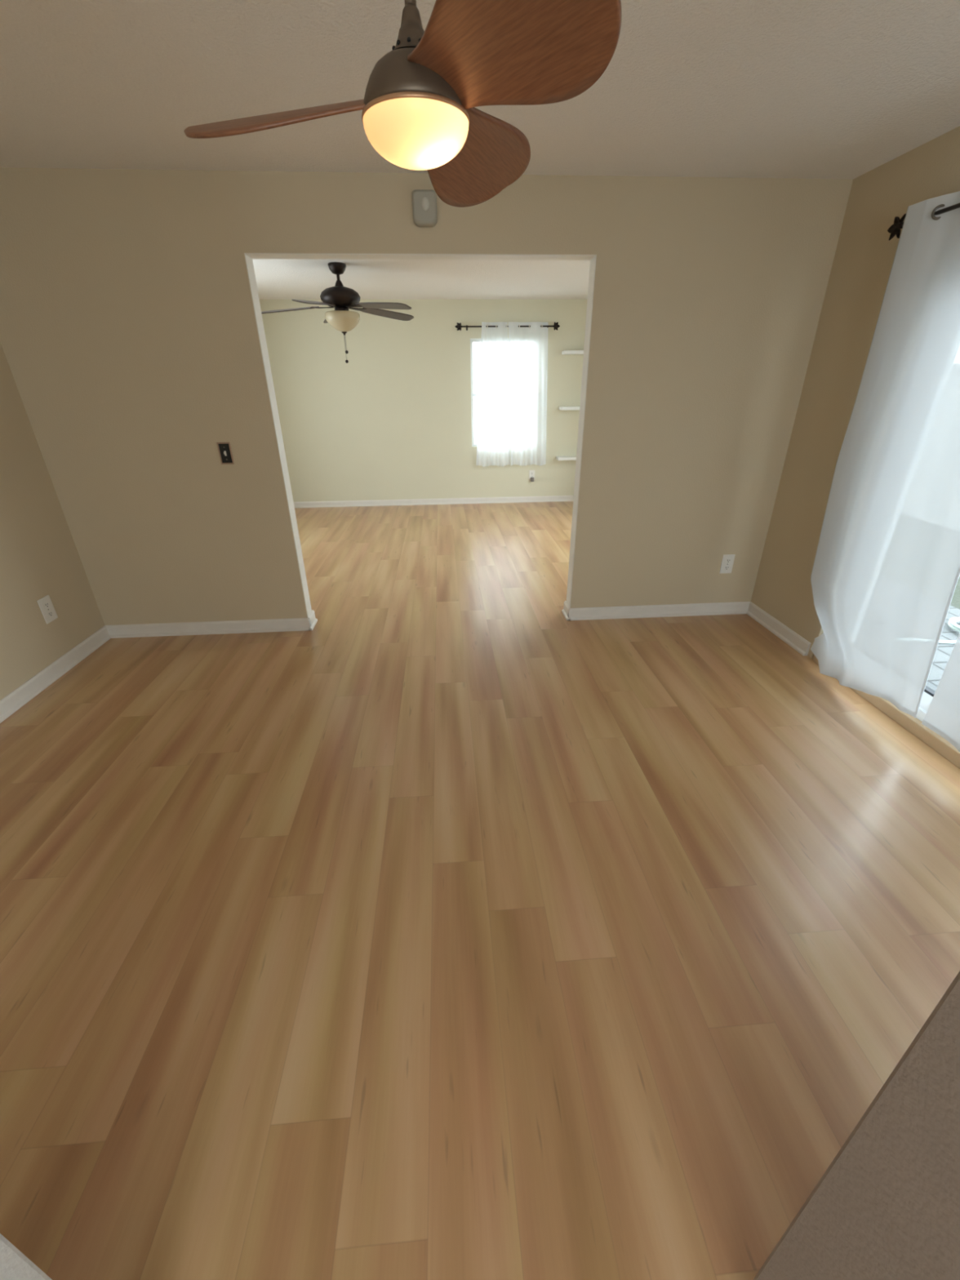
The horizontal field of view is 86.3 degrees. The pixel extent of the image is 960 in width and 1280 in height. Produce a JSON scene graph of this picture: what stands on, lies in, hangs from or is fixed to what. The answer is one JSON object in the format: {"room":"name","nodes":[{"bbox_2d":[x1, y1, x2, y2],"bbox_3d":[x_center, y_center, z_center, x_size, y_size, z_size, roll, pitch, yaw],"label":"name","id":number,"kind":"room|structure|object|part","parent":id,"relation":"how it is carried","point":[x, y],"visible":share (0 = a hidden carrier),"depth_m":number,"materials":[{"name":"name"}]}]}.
{"room":"empty living room","nodes":[
{"label":"empty living room","id":0,"kind":"room"},
{"bbox_2d":[0,342,104,700],"bbox_3d":[-2.359,0.304,0.071,0.120,2.440,6.393,-2,26,-3],"label":"wall","id":1,"kind":"structure","parent":0,"point":[39,556],"depth_m":2.84,"materials":[{"name":"beige paint"}]},
{"bbox_2d":[36,595,57,624],"bbox_3d":[-2.485,-0.176,2.946,0.009,0.145,0.095,-2,26,-3],"label":"wall outlet","id":2,"kind":"object","parent":1,"relation":"attached to","point":[46,607],"visible":1,"depth_m":2.94,"materials":[{"name":"white plastic"}]},
{"bbox_2d":[44,601,49,608],"bbox_3d":[-2.483,-0.201,2.934,0.004,0.029,0.038,-2,26,-3],"label":"socket","id":3,"kind":"object","parent":2,"relation":"attached to","point":[46,604],"depth_m":2.94,"materials":[{"name":"white plastic"}]},
{"bbox_2d":[47,610,53,617],"bbox_3d":[-2.483,-0.151,2.959,0.004,0.029,0.038,-2,26,-3],"label":"socket","id":4,"kind":"object","parent":2,"relation":"attached to","point":[50,613],"depth_m":2.96,"materials":[{"name":"white plastic"}]},
{"bbox_2d":[0,626,111,723],"bbox_3d":[-2.395,0.609,2.105,0.026,0.085,3.023,-2,26,-3],"label":"baseboard","id":5,"kind":"structure","parent":1,"relation":"attached to","point":[15,700],"depth_m":2.93,"materials":[{"name":"white paint"}]},
{"bbox_2d":[259,298,587,502],"bbox_3d":[-0.577,-3.047,6.780,5.000,2.440,0.120,-2,26,-3],"label":"wall","id":6,"kind":"structure","parent":0,"point":[393,421],"depth_m":6.65,"materials":[{"name":"beige paint"}]},
{"bbox_2d":[293,495,573,507],"bbox_3d":[-0.560,-1.957,7.240,4.800,0.078,0.026,-2,26,-3],"label":"baseboard","id":7,"kind":"structure","parent":6,"relation":"attached to","point":[552,498],"depth_m":7.23,"materials":[{"name":"white paint"}]},
{"bbox_2d":[470,338,509,446],"bbox_3d":[0.311,-3.242,6.765,0.865,1.275,0.060,-2,26,-3],"label":"window","id":8,"kind":"structure","parent":6,"relation":"in","point":[472,340],"depth_m":6.70,"materials":[{"name":"white plastic"}]},
{"bbox_3d":[0.311,-3.242,6.765,0.795,0.036,0.040,-2,26,-3],"label":"meeting rail","id":9,"kind":"part","parent":8,"relation":"part of","materials":[{"name":"white plastic"}]},
{"bbox_2d":[455,322,559,330],"bbox_3d":[0.340,-3.870,6.326,1.302,0.089,0.092,-2,26,-3],"label":"curtain rod","id":10,"kind":"object","parent":6,"relation":"attached to","point":[459,326],"visible":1,"depth_m":6.29,"materials":[{"name":"brown metal"}]},
{"bbox_2d":[475,321,510,466],"bbox_3d":[0.175,-3.134,6.643,0.468,1.688,0.056,-2,26,-3],"label":"curtain","id":11,"kind":"object","parent":10,"relation":"hanging from","point":[493,443],"visible":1,"depth_m":6.65,"materials":[{"name":"white fabric"}]},
{"bbox_2d":[508,321,548,466],"bbox_3d":[0.629,-3.152,6.670,0.549,1.688,0.055,-2,26,-3],"label":"curtain","id":12,"kind":"object","parent":10,"relation":"hanging from","point":[527,346],"visible":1,"depth_m":6.64,"materials":[{"name":"white fabric"}]},
{"bbox_2d":[528,470,534,479],"bbox_3d":[0.727,-2.311,7.176,0.080,0.130,0.009,-2,26,-3],"label":"wall outlet","id":13,"kind":"object","parent":6,"relation":"attached to","point":[531,473],"visible":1,"depth_m":7.17,"materials":[{"name":"white plastic"}]},
{"bbox_2d":[555,455,576,460],"bbox_3d":[1.389,-2.506,7.048,0.660,0.038,0.160,-2,26,-3],"label":"floating shelf","id":14,"kind":"object","parent":6,"relation":"attached to","point":[571,457],"visible":0.44,"depth_m":6.97,"materials":[{"name":"white paint"}]},
{"bbox_2d":[558,406,579,409],"bbox_3d":[1.383,-3.066,6.770,0.660,0.038,0.160,-2,26,-3],"label":"floating shelf","id":15,"kind":"object","parent":6,"relation":"attached to","point":[559,407],"visible":0.44,"depth_m":6.68,"materials":[{"name":"white paint"}]},
{"bbox_2d":[561,350,583,354],"bbox_3d":[1.377,-3.641,6.484,0.660,0.038,0.160,-2,26,-3],"label":"floating shelf","id":16,"kind":"object","parent":6,"relation":"attached to","point":[565,352],"visible":0.44,"depth_m":6.40,"materials":[{"name":"white paint"}]},
{"bbox_2d":[0,167,853,625],"bbox_3d":[-0.294,-1.230,3.116,4.684,2.440,0.115,-2,26,-3],"label":"wall","id":17,"kind":"structure","parent":0,"point":[130,341],"depth_m":2.86,"materials":[{"name":"beige paint"}]},
{"bbox_2d":[216,441,234,464],"bbox_3d":[-1.498,-1.096,3.011,0.076,0.124,0.020,-2,26,-3],"label":"light switch","id":18,"kind":"object","parent":17,"relation":"attached to","point":[224,450],"visible":1,"depth_m":3.02,"materials":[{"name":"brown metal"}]},
{"bbox_2d":[244,253,596,617],"bbox_3d":[-0.285,-1.087,3.188,1.827,2.118,0.114,-2,26,-3],"label":"trim","id":19,"kind":"structure","parent":17,"relation":"attached to","point":[248,256],"depth_m":2.88,"materials":[{"name":"paint"}]},
{"bbox_2d":[412,189,437,227],"bbox_3d":[-0.276,-2.159,2.560,0.122,0.142,0.058,-2,26,-3],"label":"wall sensor","id":20,"kind":"object","parent":17,"relation":"attached to","point":[424,202],"visible":0.99,"depth_m":2.55,"materials":[{"name":"grey plastic"}]},
{"bbox_2d":[104,600,750,638],"bbox_3d":[-0.283,-0.176,3.639,4.484,0.085,0.167,-2,26,-3],"label":"baseboard","id":21,"kind":"structure","parent":17,"relation":"attached to","point":[140,630],"depth_m":3.52,"materials":[{"name":"white paint"}]},
{"bbox_2d":[719,554,735,573],"bbox_3d":[1.717,-0.527,3.555,0.085,0.135,0.009,-2,26,-3],"label":"wall outlet","id":22,"kind":"object","parent":17,"relation":"attached to","point":[727,561],"visible":1,"depth_m":3.55,"materials":[{"name":"white plastic"}]},
{"bbox_2d":[724,565,729,569],"bbox_3d":[1.717,-0.503,3.565,0.038,0.029,0.004,-2,26,-3],"label":"socket","id":23,"kind":"object","parent":22,"relation":"attached to","point":[726,567],"depth_m":3.56,"materials":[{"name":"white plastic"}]},
{"bbox_2d":[725,558,731,562],"bbox_3d":[1.717,-0.549,3.542,0.038,0.029,0.004,-2,26,-3],"label":"socket","id":24,"kind":"object","parent":22,"relation":"attached to","point":[727,560],"depth_m":3.54,"materials":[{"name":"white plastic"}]},
{"bbox_2d":[0,501,959,1279],"bbox_3d":[-0.188,0.436,2.613,5.040,0.100,10.710,-2,26,-3],"label":"floor","id":25,"kind":"structure","parent":0,"point":[450,925],"depth_m":1.58,"materials":[{"name":"wood"}]},
{"bbox_2d":[0,0,959,299],"bbox_3d":[-0.159,-1.814,1.432,5.400,0.100,10.990,-2,26,-3],"label":"ceiling","id":26,"kind":"structure","parent":0,"point":[790,89],"depth_m":1.85,"materials":[{"name":"paint"}]},
{"bbox_2d":[261,262,413,363],"bbox_3d":[-1.273,-2.864,4.519,1.365,0.744,1.427,-2,26,-3],"label":"ceiling fan","id":27,"kind":"object","parent":26,"relation":"hanging from","point":[340,297],"visible":1,"depth_m":4.41,"materials":[{"name":"brown metal"}]},
{"bbox_3d":[-1.684,-2.880,4.474,0.540,0.070,0.146,-3,26,-4],"label":"blade","id":28,"kind":"part","parent":27,"relation":"part of","materials":[{"name":"brown wood"}]},
{"bbox_3d":[-1.321,-2.698,4.099,0.146,0.070,0.540,5,27,12],"label":"blade","id":29,"kind":"part","parent":27,"relation":"part of","materials":[{"name":"brown wood"}]},
{"bbox_3d":[-1.215,-2.824,4.548,0.300,0.153,0.300,-2,26,-3],"label":"lamp shade","id":30,"kind":"part","parent":27,"relation":"part of","materials":[{"name":"beige glass"}]},
{"bbox_3d":[-0.813,-2.798,4.291,0.540,0.070,0.146,14,30,28],"label":"blade","id":31,"kind":"part","parent":27,"relation":"part of","materials":[{"name":"brown wood"}]},
{"bbox_3d":[-0.862,-3.043,4.784,0.540,0.070,0.146,-22,33,-36],"label":"blade","id":32,"kind":"part","parent":27,"relation":"part of","materials":[{"name":"brown wood"}]},
{"bbox_2d":[183,0,621,207],"bbox_3d":[-0.210,-1.196,0.911,0.770,0.543,0.842,-2,26,-3],"label":"ceiling fan","id":33,"kind":"object","parent":26,"relation":"hanging from","point":[419,113],"visible":1,"depth_m":0.91,"materials":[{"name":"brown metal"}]},
{"bbox_3d":[-0.396,-1.035,1.029,0.408,0.097,0.225,3,27,7],"label":"blade","id":34,"kind":"part","parent":33,"relation":"part of","materials":[{"name":"brown wood"}]},
{"bbox_3d":[-0.124,-0.980,1.015,0.205,0.063,0.205,-2,26,-3],"label":"lamp shade","id":35,"kind":"part","parent":33,"relation":"part of","materials":[{"name":"white glass"}]},
{"bbox_3d":[-0.014,-1.133,1.219,0.225,0.097,0.408,11,29,22],"label":"blade","id":36,"kind":"part","parent":33,"relation":"part of","materials":[{"name":"brown wood"}]},
{"bbox_3d":[0.041,-0.925,0.799,0.225,0.097,0.408,-19,32,-32],"label":"blade","id":37,"kind":"part","parent":33,"relation":"part of","materials":[{"name":"brown wood"}]},
{"bbox_2d":[0,970,959,1279],"bbox_3d":[-0.071,0.176,0.278,2.079,2.440,0.190,-2,26,-3],"label":"wall","id":38,"kind":"structure","parent":0,"point":[886,1206],"depth_m":0.58,"materials":[{"name":"beige paint"}]},
{"bbox_2d":[751,125,959,658],"bbox_3d":[2.120,-0.584,1.761,0.120,2.440,3.223,-2,26,-3],"label":"wall","id":39,"kind":"structure","parent":0,"point":[864,255],"depth_m":2.82,"materials":[{"name":"beige paint"}]},
{"bbox_2d":[746,601,810,655],"bbox_3d":[1.968,-0.091,3.420,0.026,0.085,0.673,-2,26,-3],"label":"baseboard","id":40,"kind":"structure","parent":39,"relation":"attached to","point":[792,638],"depth_m":3.37,"materials":[{"name":"white paint"}]},
{"bbox_2d":[812,654,959,768],"bbox_3d":[2.134,0.531,2.190,0.132,0.062,1.980,-2,26,-3],"label":"trim","id":41,"kind":"structure","parent":39,"relation":"attached to","point":[914,726],"depth_m":2.41,"materials":[{"name":"brown wood"}]},
{"bbox_2d":[887,202,959,240],"bbox_3d":[1.998,-1.354,1.287,0.117,0.090,2.397,-2,26,-3],"label":"curtain rod","id":42,"kind":"object","parent":39,"relation":"attached to","point":[895,229],"visible":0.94,"depth_m":2.29,"materials":[{"name":"brown metal"}]},
{"bbox_2d":[810,191,959,717],"bbox_3d":[1.939,-0.721,2.306,0.097,2.151,0.942,-2,26,-3],"label":"curtain","id":43,"kind":"object","parent":42,"relation":"hanging from","point":[886,571],"visible":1,"depth_m":2.33,"materials":[{"name":"white fabric"}]},
{"bbox_2d":[921,632,959,752],"bbox_3d":[1.983,-0.383,1.518,0.064,2.058,0.969,-2,26,-3],"label":"curtain","id":44,"kind":"object","parent":42,"relation":"hanging from","point":[942,717],"visible":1,"depth_m":2.16,"materials":[{"name":"white fabric"}]},
{"bbox_2d":[915,685,935,721],"bbox_3d":[2.135,-0.401,1.762,0.095,1.988,1.960,-2,26,-3],"label":"door","id":45,"kind":"structure","parent":39,"relation":"in","point":[928,694],"depth_m":2.40,"materials":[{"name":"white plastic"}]},
{"bbox_3d":[2.135,-0.401,1.762,0.095,1.988,1.960,-2,26,-3],"label":"frame","id":46,"kind":"part","parent":45,"relation":"part of","materials":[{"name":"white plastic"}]},
{"bbox_3d":[2.087,-0.561,2.126,0.035,1.925,1.060,-2,26,-3],"label":"sliding panel","id":47,"kind":"part","parent":45,"relation":"part of","materials":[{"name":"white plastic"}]},
{"label":"outside","id":48,"kind":"structure","parent":0,"visible":0},
{"bbox_2d":[925,605,959,691],"bbox_3d":[2.930,0.108,3.364,1.630,0.080,12.500,-2,26,-3],"label":"ground","id":49,"kind":"structure","parent":48,"point":[944,651],"depth_m":3.33,"materials":[{"name":"concrete"}]},
{"bbox_2d":[938,617,959,644],"bbox_3d":[3.206,-0.071,3.543,0.802,0.072,0.346,-2,26,-3],"label":"garden hose","id":50,"kind":"object","parent":49,"relation":"on","point":[952,624],"visible":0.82,"depth_m":3.58,"materials":[{"name":"rubber"}]},
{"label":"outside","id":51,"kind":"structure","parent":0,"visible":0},
{"bbox_2d":[950,575,959,608],"bbox_3d":[-0.357,-0.848,5.426,18.000,0.100,17.500,-2,26,-3],"label":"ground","id":52,"kind":"structure","parent":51,"point":[955,602],"depth_m":4.22,"materials":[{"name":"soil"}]}
]}

